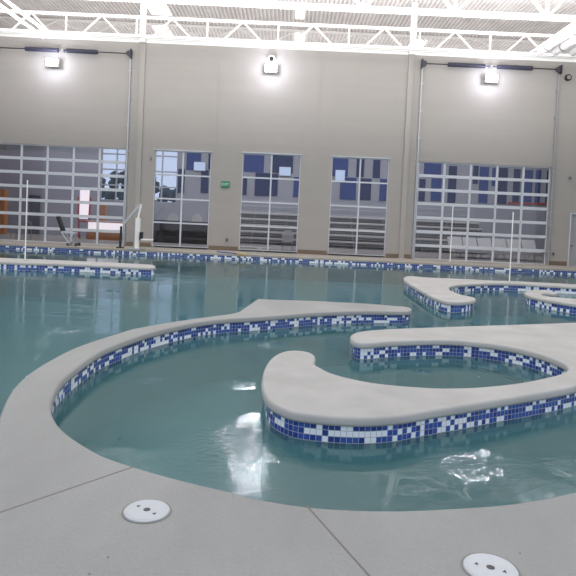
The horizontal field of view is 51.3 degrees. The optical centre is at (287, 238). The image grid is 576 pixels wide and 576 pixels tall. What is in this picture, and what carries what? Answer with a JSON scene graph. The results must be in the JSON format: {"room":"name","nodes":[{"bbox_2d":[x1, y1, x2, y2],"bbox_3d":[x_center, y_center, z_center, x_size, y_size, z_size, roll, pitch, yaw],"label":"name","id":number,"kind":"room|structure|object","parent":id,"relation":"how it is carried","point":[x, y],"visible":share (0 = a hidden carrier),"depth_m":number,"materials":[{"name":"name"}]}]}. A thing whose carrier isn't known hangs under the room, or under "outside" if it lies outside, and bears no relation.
{"room":"indoor swimming pool","nodes":[
{"label":"indoor swimming pool","id":0,"kind":"room"},
{"bbox_2d":[0,144,5,149],"bbox_3d":[-18.934,-5.195,25.376,0.300,13.350,31.000,3,2,0],"label":"wall","id":1,"kind":"structure","parent":0,"point":[2,146],"depth_m":39.52,"materials":[{"name":"paint"}]},
{"bbox_2d":[0,9,575,57],"bbox_3d":[0.420,-9.249,27.121,37.980,0.966,0.120,3,2,0],"label":"roof truss","id":2,"kind":"object","parent":1,"relation":"attached to","point":[28,12],"visible":0.95,"depth_m":27.07,"materials":[{"name":"white metal"}]},
{"bbox_2d":[99,0,575,21],"bbox_3d":[0.444,-9.781,22.701,37.980,2.145,0.200,3,2,0],"label":"girder","id":3,"kind":"object","parent":1,"relation":"attached to","point":[546,15],"visible":1,"depth_m":22.64,"materials":[{"name":"white metal"}]},
{"bbox_2d":[529,20,575,53],"bbox_3d":[10.854,-8.119,20.338,0.090,0.090,13.200,3,2,0],"label":"conduit","id":4,"kind":"object","parent":3,"relation":"attached to","point":[574,22],"visible":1,"depth_m":24.46,"materials":[{"name":"metal"}]},
{"bbox_2d":[535,23,575,56],"bbox_3d":[11.378,-8.235,20.534,0.370,0.370,13.600,3,2,0],"label":"duct","id":5,"kind":"object","parent":3,"relation":"hanging from","point":[571,30],"visible":0.87,"depth_m":25.12,"materials":[{"name":"metal"}]},
{"bbox_2d":[549,35,575,55],"bbox_3d":[12.061,-8.212,20.533,0.370,0.370,13.600,3,2,0],"label":"duct","id":6,"kind":"object","parent":3,"relation":"hanging from","point":[564,46],"visible":1,"depth_m":25.96,"materials":[{"name":"metal"}]},
{"bbox_2d":[566,46,575,57],"bbox_3d":[12.835,-8.189,20.533,0.370,0.370,13.600,3,2,0],"label":"duct","id":7,"kind":"object","parent":3,"relation":"hanging from","point":[572,52],"visible":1,"depth_m":26.83,"materials":[{"name":"metal"}]},
{"bbox_2d":[0,149,101,236],"bbox_3d":[-15.476,-2.760,36.053,8.329,4.975,0.200,3,2,0],"label":"wall","id":8,"kind":"structure","parent":0,"point":[5,164],"depth_m":35.94,"materials":[{"name":"grey"}]},
{"bbox_2d":[28,195,39,233],"bbox_3d":[-15.247,-1.427,36.120,0.679,2.330,0.050,3,2,0],"label":"door","id":9,"kind":"structure","parent":8,"relation":"in","point":[34,207],"depth_m":36.09,"materials":[{"name":"grey"}]},
{"bbox_2d":[133,2,146,245],"bbox_3d":[-6.841,-5.498,27.714,0.400,11.755,0.248,3,2,0],"label":"wall column","id":10,"kind":"structure","parent":0,"point":[143,11],"depth_m":27.77,"materials":[{"name":"grey paint"}]},
{"bbox_2d":[6,144,548,252],"bbox_3d":[0.253,-5.575,39.993,38.000,11.775,0.300,3,2,0],"label":"window frames","id":11,"kind":"structure","parent":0,"point":[192,185],"depth_m":39.93,"materials":[{"name":"grey metal"}]},
{"bbox_2d":[100,149,177,202],"bbox_3d":[-9.888,-4.519,39.971,5.052,4.107,0.088,3,2,0],"label":"window","id":12,"kind":"structure","parent":11,"relation":"in","point":[117,153],"depth_m":39.94,"materials":[{"name":"white glass"}]},
{"bbox_2d":[177,169,184,192],"bbox_3d":[-7.097,-3.823,39.879,0.439,1.591,0.050,3,2,0],"label":"acoustic panel","id":13,"kind":"object","parent":11,"relation":"attached to","point":[179,170],"visible":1,"depth_m":39.86,"materials":[{"name":"blue"}]},
{"bbox_2d":[186,153,200,169],"bbox_3d":[-6.256,-5.132,39.837,0.949,1.158,0.050,3,2,0],"label":"acoustic panel","id":14,"kind":"object","parent":11,"relation":"attached to","point":[191,157],"visible":0.71,"depth_m":39.81,"materials":[{"name":"blue"}]},
{"bbox_2d":[193,162,205,170],"bbox_3d":[-5.850,-4.782,39.775,0.797,0.596,0.085,3,2,0],"label":"display screen","id":15,"kind":"object","parent":14,"relation":"attached to","point":[198,166],"visible":1,"depth_m":39.73,"materials":[{"name":"grey plastic"}]},
{"bbox_2d":[200,170,208,192],"bbox_3d":[-5.537,-3.790,39.878,0.498,1.525,0.050,3,2,0],"label":"acoustic panel","id":16,"kind":"object","parent":11,"relation":"attached to","point":[204,180],"visible":1,"depth_m":39.86,"materials":[{"name":"blue"}]},
{"bbox_2d":[243,178,246,194],"bbox_3d":[-2.861,-3.491,39.884,0.266,1.194,0.050,3,2,0],"label":"acoustic panel","id":17,"kind":"object","parent":11,"relation":"attached to","point":[244,179],"visible":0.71,"depth_m":39.86,"materials":[{"name":"blue"}]},
{"bbox_2d":[244,154,263,171],"bbox_3d":[-2.259,-4.982,39.836,1.328,1.125,0.050,3,2,0],"label":"acoustic panel","id":18,"kind":"object","parent":11,"relation":"attached to","point":[252,163],"visible":1,"depth_m":39.81,"materials":[{"name":"blue"}]},
{"bbox_2d":[254,173,269,195],"bbox_3d":[-1.696,-3.590,39.879,0.997,1.525,0.050,3,2,0],"label":"acoustic panel","id":19,"kind":"object","parent":11,"relation":"attached to","point":[262,186],"visible":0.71,"depth_m":39.86,"materials":[{"name":"blue"}]},
{"bbox_2d":[271,174,277,195],"bbox_3d":[-0.908,-3.557,39.879,0.445,1.458,0.050,3,2,0],"label":"acoustic panel","id":20,"kind":"object","parent":11,"relation":"attached to","point":[274,186],"visible":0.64,"depth_m":39.86,"materials":[{"name":"blue"}]},
{"bbox_2d":[272,155,292,172],"bbox_3d":[-0.365,-4.929,39.835,1.394,1.151,0.050,3,2,0],"label":"acoustic panel","id":21,"kind":"object","parent":11,"relation":"attached to","point":[278,160],"visible":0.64,"depth_m":39.81,"materials":[{"name":"blue"}]},
{"bbox_2d":[279,167,290,175],"bbox_3d":[-0.198,-4.450,39.777,0.797,0.596,0.085,3,2,0],"label":"display screen","id":22,"kind":"object","parent":21,"relation":"attached to","point":[283,171],"visible":1,"depth_m":39.74,"materials":[{"name":"grey plastic"}]},
{"bbox_2d":[293,177,298,196],"bbox_3d":[0.549,-3.424,39.881,0.366,1.326,0.050,3,2,0],"label":"acoustic panel","id":23,"kind":"object","parent":11,"relation":"attached to","point":[296,182],"visible":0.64,"depth_m":39.86,"materials":[{"name":"blue"}]},
{"bbox_2d":[332,158,347,176],"bbox_3d":[3.472,-4.716,39.836,1.029,1.191,0.050,3,2,0],"label":"acoustic panel","id":24,"kind":"object","parent":11,"relation":"attached to","point":[338,163],"visible":0.86,"depth_m":39.81,"materials":[{"name":"blue"}]},
{"bbox_2d":[335,170,344,180],"bbox_3d":[3.455,-4.184,39.780,0.664,0.728,0.085,3,2,0],"label":"display screen","id":25,"kind":"object","parent":24,"relation":"attached to","point":[339,174],"visible":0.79,"depth_m":39.74,"materials":[{"name":"grey plastic"}]},
{"bbox_2d":[340,177,356,199],"bbox_3d":[3.991,-3.321,39.879,1.063,1.465,0.050,3,2,0],"label":"acoustic panel","id":26,"kind":"object","parent":11,"relation":"attached to","point":[347,190],"visible":1,"depth_m":39.86,"materials":[{"name":"blue"}]},
{"bbox_2d":[356,159,364,176],"bbox_3d":[4.800,-4.683,39.835,0.498,1.191,0.050,3,2,0],"label":"acoustic panel","id":27,"kind":"object","parent":11,"relation":"attached to","point":[358,160],"visible":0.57,"depth_m":39.81,"materials":[{"name":"blue"}]},
{"bbox_2d":[360,178,371,199],"bbox_3d":[5.145,-3.275,39.879,0.751,1.425,0.050,3,2,0],"label":"acoustic panel","id":28,"kind":"object","parent":11,"relation":"attached to","point":[365,189],"visible":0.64,"depth_m":39.86,"materials":[{"name":"blue"}]},
{"bbox_2d":[373,160,380,177],"bbox_3d":[5.880,-4.617,39.836,0.464,1.191,0.050,3,2,0],"label":"acoustic panel","id":29,"kind":"object","parent":11,"relation":"attached to","point":[376,163],"visible":0.93,"depth_m":39.81,"materials":[{"name":"blue"}]},
{"bbox_2d":[379,179,386,200],"bbox_3d":[6.372,-3.225,39.879,0.558,1.458,0.050,3,2,0],"label":"acoustic panel","id":30,"kind":"object","parent":11,"relation":"attached to","point":[383,187],"visible":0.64,"depth_m":39.86,"materials":[{"name":"blue"}]},
{"bbox_2d":[418,179,425,200],"bbox_3d":[8.912,-3.224,39.875,0.398,1.458,0.050,3,2,0],"label":"acoustic panel","id":31,"kind":"object","parent":11,"relation":"attached to","point":[422,182],"visible":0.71,"depth_m":39.86,"materials":[{"name":"blue"}]},
{"bbox_2d":[424,163,441,174],"bbox_3d":[9.600,-4.533,39.833,1.128,0.959,0.050,3,2,0],"label":"acoustic panel","id":32,"kind":"object","parent":11,"relation":"attached to","point":[429,168],"visible":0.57,"depth_m":39.81,"materials":[{"name":"blue"}]},
{"bbox_2d":[430,178,441,200],"bbox_3d":[9.843,-3.241,39.873,0.664,1.491,0.050,3,2,0],"label":"acoustic panel","id":33,"kind":"object","parent":11,"relation":"attached to","point":[436,183],"visible":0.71,"depth_m":39.85,"materials":[{"name":"blue"}]},
{"bbox_2d":[447,166,456,202],"bbox_3d":[10.903,-3.588,39.861,0.531,2.451,0.050,3,2,0],"label":"acoustic panel","id":34,"kind":"object","parent":11,"relation":"attached to","point":[451,196],"visible":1,"depth_m":39.84,"materials":[{"name":"blue"}]},
{"bbox_2d":[473,166,478,183],"bbox_3d":[12.459,-4.218,39.839,0.332,1.191,0.050,3,2,0],"label":"acoustic panel","id":35,"kind":"object","parent":11,"relation":"attached to","point":[475,168],"visible":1,"depth_m":39.81,"materials":[{"name":"blue"}]},
{"bbox_2d":[478,167,488,202],"bbox_3d":[12.997,-3.555,39.859,0.597,2.384,0.050,3,2,0],"label":"acoustic panel","id":36,"kind":"object","parent":11,"relation":"attached to","point":[484,171],"visible":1,"depth_m":39.84,"materials":[{"name":"blue"}]},
{"bbox_2d":[492,168,495,185],"bbox_3d":[13.722,-4.085,39.841,0.332,1.191,0.050,3,2,0],"label":"acoustic panel","id":37,"kind":"object","parent":11,"relation":"attached to","point":[493,169],"visible":0.64,"depth_m":39.82,"materials":[{"name":"blue"}]},
{"bbox_2d":[497,168,507,203],"bbox_3d":[14.260,-3.488,39.859,0.597,2.384,0.050,3,2,0],"label":"acoustic panel","id":38,"kind":"object","parent":11,"relation":"attached to","point":[503,172],"visible":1,"depth_m":39.84,"materials":[{"name":"blue"}]},
{"bbox_2d":[512,169,520,201],"bbox_3d":[15.174,-3.455,39.859,0.431,2.318,0.050,3,2,0],"label":"acoustic panel","id":39,"kind":"object","parent":11,"relation":"attached to","point":[517,172],"visible":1,"depth_m":39.84,"materials":[{"name":"blue"}]},
{"bbox_2d":[523,170,532,204],"bbox_3d":[15.956,-3.389,39.860,0.531,2.318,0.050,3,2,0],"label":"acoustic panel","id":40,"kind":"object","parent":11,"relation":"attached to","point":[528,173],"visible":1,"depth_m":39.84,"materials":[{"name":"blue"}]},
{"bbox_2d":[534,170,540,202],"bbox_3d":[16.587,-3.389,39.859,0.332,2.318,0.050,3,2,0],"label":"acoustic panel","id":41,"kind":"object","parent":11,"relation":"attached to","point":[538,172],"visible":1,"depth_m":39.84,"materials":[{"name":"blue"}]},
{"bbox_2d":[508,202,545,204],"bbox_3d":[15.868,-2.324,39.834,2.534,0.170,0.030,3,2,0],"label":"banner","id":42,"kind":"object","parent":41,"relation":"attached to","point":[508,202],"visible":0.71,"depth_m":39.82,"materials":[{"name":"red paint"}]},
{"bbox_2d":[545,171,547,205],"bbox_3d":[17.385,-3.322,39.860,0.465,2.318,0.050,3,2,0],"label":"acoustic panel","id":43,"kind":"object","parent":11,"relation":"attached to","point":[547,171],"visible":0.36,"depth_m":39.84,"materials":[{"name":"blue"}]},
{"bbox_2d":[0,36,575,264],"bbox_3d":[0.186,-4.094,28.028,38.000,9.567,0.312,3,2,0],"label":"wall","id":44,"kind":"structure","parent":0,"point":[319,106],"depth_m":27.83,"materials":[{"name":"grey paint"}]},
{"bbox_2d":[46,58,58,66],"bbox_3d":[-10.809,-8.073,27.597,0.540,0.340,0.345,3,2,0],"label":"lamp","id":45,"kind":"object","parent":44,"relation":"attached to","point":[50,62],"visible":1,"depth_m":27.43,"materials":[{"name":"grey plastic"}]},
{"bbox_2d":[0,46,132,245],"bbox_3d":[-10.560,-4.321,27.800,6.440,9.062,0.416,3,2,0],"label":"door","id":46,"kind":"structure","parent":44,"relation":"in","point":[73,174],"depth_m":28.01,"materials":[{"name":"white metal"}]},
{"bbox_2d":[126,242,150,246],"bbox_3d":[-6.994,0.272,28.018,1.142,0.200,0.030,3,2,0],"label":"baseboard","id":47,"kind":"structure","parent":44,"relation":"attached to","point":[142,244],"depth_m":28.00,"materials":[{"name":"brown tile"}]},
{"bbox_2d":[152,150,210,247],"bbox_3d":[-4.965,-1.830,28.043,2.621,4.459,0.088,3,2,0],"label":"window","id":48,"kind":"structure","parent":44,"relation":"in","point":[155,173],"depth_m":28.00,"materials":[{"name":"white metal"}]},
{"bbox_2d":[154,149,212,152],"bbox_3d":[-4.853,-4.073,27.877,2.701,0.040,0.070,3,2,0],"label":"trim","id":49,"kind":"structure","parent":44,"relation":"attached to","point":[154,149],"depth_m":27.84,"materials":[{"name":"white metal"}]},
{"bbox_2d":[209,245,237,250],"bbox_3d":[-3.027,0.452,28.018,1.357,0.200,0.030,3,2,0],"label":"baseboard","id":50,"kind":"structure","parent":44,"relation":"attached to","point":[228,248],"depth_m":28.00,"materials":[{"name":"brown tile"}]},
{"bbox_2d":[221,181,229,187],"bbox_3d":[-2.910,-2.513,27.904,0.400,0.300,0.069,3,2,0],"label":"exit sign","id":51,"kind":"object","parent":44,"relation":"attached to","point":[224,184],"visible":1,"depth_m":27.88,"materials":[{"name":"green"}]},
{"bbox_2d":[239,153,300,251],"bbox_3d":[-0.846,-1.673,28.042,2.710,4.520,0.088,3,2,0],"label":"window","id":52,"kind":"structure","parent":44,"relation":"in","point":[270,178],"depth_m":28.00,"materials":[{"name":"white metal"}]},
{"bbox_2d":[265,55,276,72],"bbox_3d":[-0.767,-8.007,27.584,0.540,0.760,0.345,3,2,0],"label":"lamp","id":53,"kind":"object","parent":44,"relation":"attached to","point":[269,68],"visible":1,"depth_m":27.42,"materials":[{"name":"grey plastic"}]},
{"bbox_2d":[242,152,301,154],"bbox_3d":[-0.732,-3.946,27.875,2.790,0.040,0.070,3,2,0],"label":"trim","id":54,"kind":"structure","parent":44,"relation":"attached to","point":[242,152],"depth_m":27.84,"materials":[{"name":"white metal"}]},
{"bbox_2d":[0,32,575,61],"bbox_3d":[0.402,-8.850,27.859,38.000,0.240,0.450,3,2,0],"label":"trim","id":55,"kind":"structure","parent":44,"relation":"attached to","point":[6,34],"depth_m":27.70,"materials":[{"name":"white paint"}]},
{"bbox_2d":[298,249,326,254],"bbox_3d":[1.133,0.641,28.018,1.353,0.200,0.030,3,2,0],"label":"baseboard","id":56,"kind":"structure","parent":44,"relation":"attached to","point":[316,252],"depth_m":28.00,"materials":[{"name":"brown tile"}]},
{"bbox_2d":[328,157,388,255],"bbox_3d":[3.287,-1.491,28.042,2.658,4.531,0.088,3,2,0],"label":"window","id":57,"kind":"structure","parent":44,"relation":"in","point":[359,182],"depth_m":28.00,"materials":[{"name":"white metal"}]},
{"bbox_2d":[332,156,390,158],"bbox_3d":[3.400,-3.769,27.875,2.738,0.040,0.070,3,2,0],"label":"trim","id":58,"kind":"structure","parent":44,"relation":"attached to","point":[332,156],"depth_m":27.84,"materials":[{"name":"white metal"}]},
{"bbox_2d":[386,253,410,258],"bbox_3d":[5.140,0.823,28.018,1.155,0.200,0.030,3,2,0],"label":"baseboard","id":59,"kind":"structure","parent":44,"relation":"attached to","point":[407,256],"depth_m":28.00,"materials":[{"name":"brown tile"}]},
{"bbox_2d":[411,58,562,264],"bbox_3d":[9.168,-3.503,27.798,6.500,9.217,0.416,3,2,0],"label":"door","id":60,"kind":"structure","parent":44,"relation":"in","point":[424,63],"depth_m":27.99,"materials":[{"name":"white metal"}]},
{"bbox_2d":[484,74,497,82],"bbox_3d":[9.322,-7.340,27.591,0.540,0.340,0.345,3,2,0],"label":"lamp","id":61,"kind":"object","parent":44,"relation":"attached to","point":[489,78],"visible":1,"depth_m":27.42,"materials":[{"name":"grey plastic"}]},
{"bbox_2d":[549,261,566,265],"bbox_3d":[12.598,1.161,28.018,0.817,0.200,0.030,3,2,0],"label":"baseboard","id":62,"kind":"structure","parent":44,"relation":"attached to","point":[558,263],"depth_m":28.00,"materials":[{"name":"brown plastic"}]},
{"bbox_2d":[564,74,571,80],"bbox_3d":[12.932,-7.423,27.683,0.300,0.300,0.155,3,2,0],"label":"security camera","id":63,"kind":"object","parent":44,"relation":"attached to","point":[568,77],"visible":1,"depth_m":27.62,"materials":[{"name":"black plastic"}]},
{"bbox_2d":[567,213,575,265],"bbox_3d":[13.657,0.068,28.057,1.100,2.476,0.160,3,2,0],"label":"door","id":64,"kind":"structure","parent":44,"relation":"in","point":[572,232],"depth_m":28.07,"materials":[{"name":"grey paint"}]},
{"bbox_2d":[0,299,575,575],"bbox_3d":[-0.098,2.160,3.954,24.008,1.426,15.774,3,2,0],"label":"pool deck","id":65,"kind":"object","parent":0,"point":[62,502],"visible":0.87,"depth_m":3.14,"materials":[{"name":"concrete"}]},
{"bbox_2d":[121,499,171,523],"bbox_3d":[-0.746,1.437,3.171,0.262,0.011,0.262,4,2,35],"label":"lid","id":66,"kind":"object","parent":65,"relation":"on","point":[147,511],"visible":1,"depth_m":3.15,"materials":[{"name":"grey"}]},
{"bbox_2d":[460,553,520,575],"bbox_3d":[0.938,1.526,2.777,0.268,0.011,0.268,3,2,26],"label":"lid","id":67,"kind":"object","parent":65,"relation":"on","point":[473,564],"visible":1,"depth_m":2.79,"materials":[{"name":"grey"}]},
{"bbox_2d":[0,0,575,53],"bbox_3d":[0.589,-10.755,16.668,38.800,0.075,48.000,3,2,0],"label":"ceiling","id":68,"kind":"structure","parent":0,"point":[568,7],"depth_m":30.61,"materials":[{"name":"white metal"}]},
{"bbox_2d":[0,3,43,37],"bbox_3d":[-11.011,-8.840,20.346,0.140,0.140,13.200,3,2,0],"label":"joist","id":69,"kind":"object","parent":68,"relation":"attached to","point":[3,7],"visible":1,"depth_m":24.63,"materials":[{"name":"white paint"}]},
{"bbox_2d":[3,0,52,36],"bbox_3d":[-10.606,-8.884,20.345,0.140,0.140,13.200,3,2,0],"label":"joist","id":70,"kind":"object","parent":68,"relation":"attached to","point":[8,2],"visible":1,"depth_m":24.36,"materials":[{"name":"white paint"}]},
{"bbox_2d":[147,3,170,15],"bbox_3d":[-6.467,-11.428,29.842,1.000,0.046,1.743,3,2,0],"label":"skylight window","id":71,"kind":"structure","parent":68,"relation":"attached to","point":[154,8],"depth_m":29.84,"materials":[{"name":"white"}]},
{"bbox_2d":[152,26,172,35],"bbox_3d":[-6.992,-11.570,33.556,0.800,0.046,1.836,3,2,0],"label":"skylight window","id":72,"kind":"structure","parent":68,"relation":"attached to","point":[156,28],"depth_m":33.32,"materials":[{"name":"white"}]},
{"bbox_2d":[0,16,575,51],"bbox_3d":[0.487,-10.723,32.176,37.980,0.920,0.100,3,2,0],"label":"joist","id":73,"kind":"object","parent":68,"relation":"attached to","point":[1,17],"visible":0.51,"depth_m":32.11,"materials":[{"name":"white paint"}]},
{"bbox_2d":[296,9,303,18],"bbox_3d":[0.591,-11.101,29.625,0.420,0.046,1.432,3,2,0],"label":"skylight window","id":74,"kind":"structure","parent":68,"relation":"attached to","point":[299,13],"depth_m":29.68,"materials":[{"name":"white"}]},
{"bbox_2d":[295,33,304,40],"bbox_3d":[0.667,-11.217,33.411,0.550,0.046,1.275,3,2,0],"label":"skylight window","id":75,"kind":"structure","parent":68,"relation":"attached to","point":[297,35],"depth_m":33.39,"materials":[{"name":"white"}]},
{"bbox_2d":[409,40,426,46],"bbox_3d":[7.282,-10.924,33.617,0.800,0.046,1.106,3,2,0],"label":"skylight window","id":76,"kind":"structure","parent":68,"relation":"attached to","point":[422,43],"depth_m":33.50,"materials":[{"name":"white"}]},
{"bbox_2d":[0,233,575,274],"bbox_3d":[-0.059,1.310,33.243,38.000,1.575,15.630,3,2,0],"label":"deck","id":77,"kind":"object","parent":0,"point":[4,244],"visible":0.35,"depth_m":26.04,"materials":[{"name":"concrete"}]},
{"bbox_2d":[0,189,7,233],"bbox_3d":[-16.550,-1.544,34.467,0.700,2.550,0.450,3,2,0],"label":"tall cabinet","id":78,"kind":"object","parent":77,"relation":"on","point":[3,193],"visible":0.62,"depth_m":34.30,"materials":[{"name":"orange wood"}]},
{"bbox_2d":[56,216,80,245],"bbox_3d":[-9.601,-0.325,26.198,0.995,1.263,0.450,3,2,0],"label":"chair","id":79,"kind":"object","parent":77,"relation":"on","point":[59,220],"visible":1,"depth_m":26.03,"materials":[{"name":"black plastic"}]},
{"bbox_2d":[77,190,91,238],"bbox_3d":[-11.384,-1.377,33.490,0.750,2.753,0.200,3,2,0],"label":"display","id":80,"kind":"object","parent":77,"relation":"on","point":[83,209],"visible":0.7,"depth_m":33.41,"materials":[{"name":"white"}]},
{"bbox_2d":[86,205,122,240],"bbox_3d":[-9.932,-0.871,33.003,2.100,1.900,0.700,3,2,0],"label":"reception desk","id":81,"kind":"object","parent":77,"relation":"on","point":[104,224],"depth_m":32.72,"materials":[{"name":"white"}]},
{"bbox_2d":[87,221,120,240],"bbox_3d":[-9.952,-0.422,33.017,2.000,1.000,0.600,3,2,0],"label":"countertop","id":82,"kind":"structure","parent":81,"relation":"on","point":[90,235],"depth_m":32.73,"materials":[{"name":"white"}]},
{"bbox_2d":[86,220,122,222],"bbox_3d":[-9.928,-0.946,33.001,2.100,0.050,0.700,3,2,0],"label":"countertop","id":83,"kind":"structure","parent":81,"relation":"on","point":[86,220],"depth_m":32.65,"materials":[{"name":"white paint"}]},
{"bbox_2d":[116,226,123,247],"bbox_3d":[-7.309,-0.060,26.167,0.340,0.951,0.340,3,2,0],"label":"stand","id":84,"kind":"object","parent":77,"relation":"on","point":[120,236],"visible":0.95,"depth_m":26.13,"materials":[{"name":"black plastic"}]},
{"bbox_2d":[122,203,156,249],"bbox_3d":[-6.291,-0.511,25.634,1.558,1.978,0.600,3,2,0],"label":"lift","id":85,"kind":"object","parent":77,"relation":"on","point":[138,235],"visible":1,"depth_m":25.56,"materials":[{"name":"silver metal"}]},
{"bbox_2d":[168,212,177,220],"bbox_3d":[-6.656,-0.656,34.411,0.621,1.681,0.510,3,2,0],"label":"patio chair","id":86,"kind":"object","parent":77,"relation":"on","point":[173,216],"visible":0.25,"depth_m":34.61,"materials":[{"name":"white plastic"}]},
{"bbox_2d":[153,220,207,244],"bbox_3d":[-5.881,-0.347,33.014,3.800,1.220,0.500,3,2,0],"label":"wall","id":87,"kind":"structure","parent":77,"relation":"on","point":[163,232],"depth_m":32.77,"materials":[{"name":"grey glass"}]},
{"bbox_2d":[191,214,201,221],"bbox_3d":[-5.313,-0.602,34.611,0.621,1.681,0.510,3,2,0],"label":"patio chair","id":88,"kind":"object","parent":77,"relation":"on","point":[196,217],"visible":0.24,"depth_m":34.80,"materials":[{"name":"white plastic"}]},
{"bbox_2d":[239,246,270,254],"bbox_3d":[-1.462,0.523,26.259,1.400,0.330,0.270,3,2,0],"label":"folding stand","id":89,"kind":"object","parent":77,"relation":"on","point":[239,246],"visible":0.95,"depth_m":26.22,"materials":[{"name":"silver metal"}]},
{"bbox_2d":[282,230,293,250],"bbox_3d":[-0.019,0.080,30.623,0.621,1.051,0.510,3,2,0],"label":"patio chair","id":90,"kind":"object","parent":77,"relation":"on","point":[287,235],"visible":1,"depth_m":30.83,"materials":[{"name":"white plastic"}]},
{"bbox_2d":[240,200,490,254],"bbox_3d":[3.992,-0.788,37.353,16.409,2.722,3.330,3,2,0],"label":"bleachers","id":91,"kind":"object","parent":77,"relation":"on","point":[348,242],"visible":0.4,"depth_m":37.54,"materials":[{"name":"silver metal"}]},
{"bbox_2d":[450,206,453,261],"bbox_3d":[7.263,-0.191,26.649,0.097,2.504,0.097,3,2,0],"label":"slim pole","id":92,"kind":"object","parent":77,"relation":"on","point":[453,206],"visible":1,"depth_m":26.63,"materials":[{"name":"metal"}]},
{"bbox_2d":[447,236,468,257],"bbox_3d":[8.910,0.453,31.492,0.720,1.060,1.750,3,2,0],"label":"sun lounger","id":93,"kind":"object","parent":77,"relation":"on","point":[455,240],"visible":0.61,"depth_m":31.96,"materials":[{"name":"white plastic"}]},
{"bbox_2d":[462,237,484,258],"bbox_3d":[9.695,0.489,31.492,0.720,1.060,1.750,3,2,0],"label":"sun lounger","id":94,"kind":"object","parent":77,"relation":"on","point":[471,241],"visible":0.7,"depth_m":31.95,"materials":[{"name":"white plastic"}]},
{"bbox_2d":[476,238,499,259],"bbox_3d":[10.481,0.524,31.492,0.720,1.060,1.750,3,2,0],"label":"sun lounger","id":95,"kind":"object","parent":77,"relation":"on","point":[482,242],"visible":0.84,"depth_m":31.97,"materials":[{"name":"white plastic"}]},
{"bbox_2d":[491,238,515,260],"bbox_3d":[11.266,0.560,31.492,0.720,1.060,1.750,3,2,0],"label":"sun lounger","id":96,"kind":"object","parent":77,"relation":"on","point":[498,242],"visible":0.7,"depth_m":31.93,"materials":[{"name":"white plastic"}]},
{"bbox_2d":[505,239,530,260],"bbox_3d":[12.052,0.596,31.492,0.720,1.060,1.750,3,2,0],"label":"sun lounger","id":97,"kind":"object","parent":77,"relation":"on","point":[508,241],"visible":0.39,"depth_m":31.97,"materials":[{"name":"white plastic"}]},
{"bbox_2d":[521,240,543,260],"bbox_3d":[12.837,0.631,31.492,0.720,1.060,1.750,3,2,0],"label":"sun lounger","id":98,"kind":"object","parent":77,"relation":"on","point":[526,244],"visible":0.65,"depth_m":31.97,"materials":[{"name":"white plastic"}]},
{"bbox_2d":[0,249,575,510],"bbox_3d":[-0.066,1.443,11.261,38.000,0.001,28.420,3,2,0],"label":"pool water","id":99,"kind":"object","parent":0,"point":[190,410],"visible":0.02,"depth_m":6.69,"materials":[{"name":"teal liquid"}]},
{"bbox_2d":[399,2,417,258],"bbox_3d":[5.543,-4.936,27.714,0.400,11.755,0.248,3,2,0],"label":"wall column","id":100,"kind":"structure","parent":0,"point":[414,4],"depth_m":27.78,"materials":[{"name":"grey paint"}]},
{"bbox_3d":[-0.117,2.566,8.936,38.000,0.600,33.700,3,2,0],"label":"floor","id":101,"kind":"structure","parent":0,"visible":0},
{"bbox_2d":[0,258,155,274],"bbox_3d":[-8.843,1.322,17.904,9.864,1.425,1.542,3,2,2],"label":"divider","id":102,"kind":"object","parent":101,"relation":"on","point":[5,263],"visible":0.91,"depth_m":17.40,"materials":[{"name":"concrete"}]},
{"bbox_2d":[24,180,27,259],"bbox_3d":[-7.823,-0.546,17.934,0.075,2.396,0.075,3,2,0],"label":"slim pole","id":103,"kind":"object","parent":102,"relation":"on","point":[27,180],"visible":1,"depth_m":17.93,"materials":[{"name":"metal"}]},
{"bbox_2d":[261,323,575,443],"bbox_3d":[3.421,2.183,8.312,9.380,1.425,3.243,2,2,-30],"label":"divider","id":104,"kind":"object","parent":101,"relation":"on","point":[302,400],"visible":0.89,"depth_m":5.77,"materials":[{"name":"concrete"}]},
{"bbox_2d":[403,276,575,312],"bbox_3d":[7.737,2.153,15.450,9.288,1.425,6.318,3,2,0],"label":"divider","id":105,"kind":"object","parent":101,"relation":"on","point":[440,293],"visible":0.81,"depth_m":16.73,"materials":[{"name":"concrete"}]},
{"bbox_2d":[509,212,513,282],"bbox_3d":[6.650,0.262,17.868,0.075,2.099,0.075,3,2,0],"label":"slim pole","id":106,"kind":"object","parent":105,"relation":"on","point":[513,212],"visible":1,"depth_m":17.86,"materials":[{"name":"metal"}]},
{"bbox_2d":[524,290,575,313],"bbox_3d":[7.119,2.171,13.994,2.173,1.425,3.898,1,2,-40],"label":"divider","id":107,"kind":"object","parent":101,"relation":"on","point":[544,299],"visible":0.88,"depth_m":14.03,"materials":[{"name":"concrete"}]},
{"label":"outside","id":108,"kind":"structure","parent":0,"visible":0},
{"bbox_3d":[0.007,-0.157,80.786,120.000,0.800,78.500,3,2,0],"label":"ground","id":109,"kind":"structure","parent":108,"visible":0},
{"bbox_2d":[102,177,106,197],"bbox_3d":[-20.245,-3.643,61.939,3.288,5.525,3.199,3,2,24],"label":"tree","id":110,"kind":"object","parent":109,"relation":"on","point":[103,179],"visible":0.07,"depth_m":61.96,"materials":[{"name":"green plant"}]},
{"bbox_2d":[104,171,124,199],"bbox_3d":[-16.959,-3.764,59.904,3.160,6.192,3.116,3,2,0],"label":"tree","id":111,"kind":"object","parent":109,"relation":"on","point":[110,195],"visible":0.23,"depth_m":58.92,"materials":[{"name":"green plant"}]},
{"bbox_2d":[155,180,159,201],"bbox_3d":[-13.698,-3.295,57.993,3.172,5.674,2.947,3,2,0],"label":"tree","id":112,"kind":"object","parent":109,"relation":"on","point":[156,182],"visible":0.05,"depth_m":57.78,"materials":[{"name":"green plant"}]},
{"bbox_2d":[156,185,175,201],"bbox_3d":[-10.654,-2.523,54.916,2.843,4.605,2.873,3,2,0],"label":"tree","id":113,"kind":"object","parent":109,"relation":"on","point":[166,192],"visible":0.18,"depth_m":53.80,"materials":[{"name":"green plant"}]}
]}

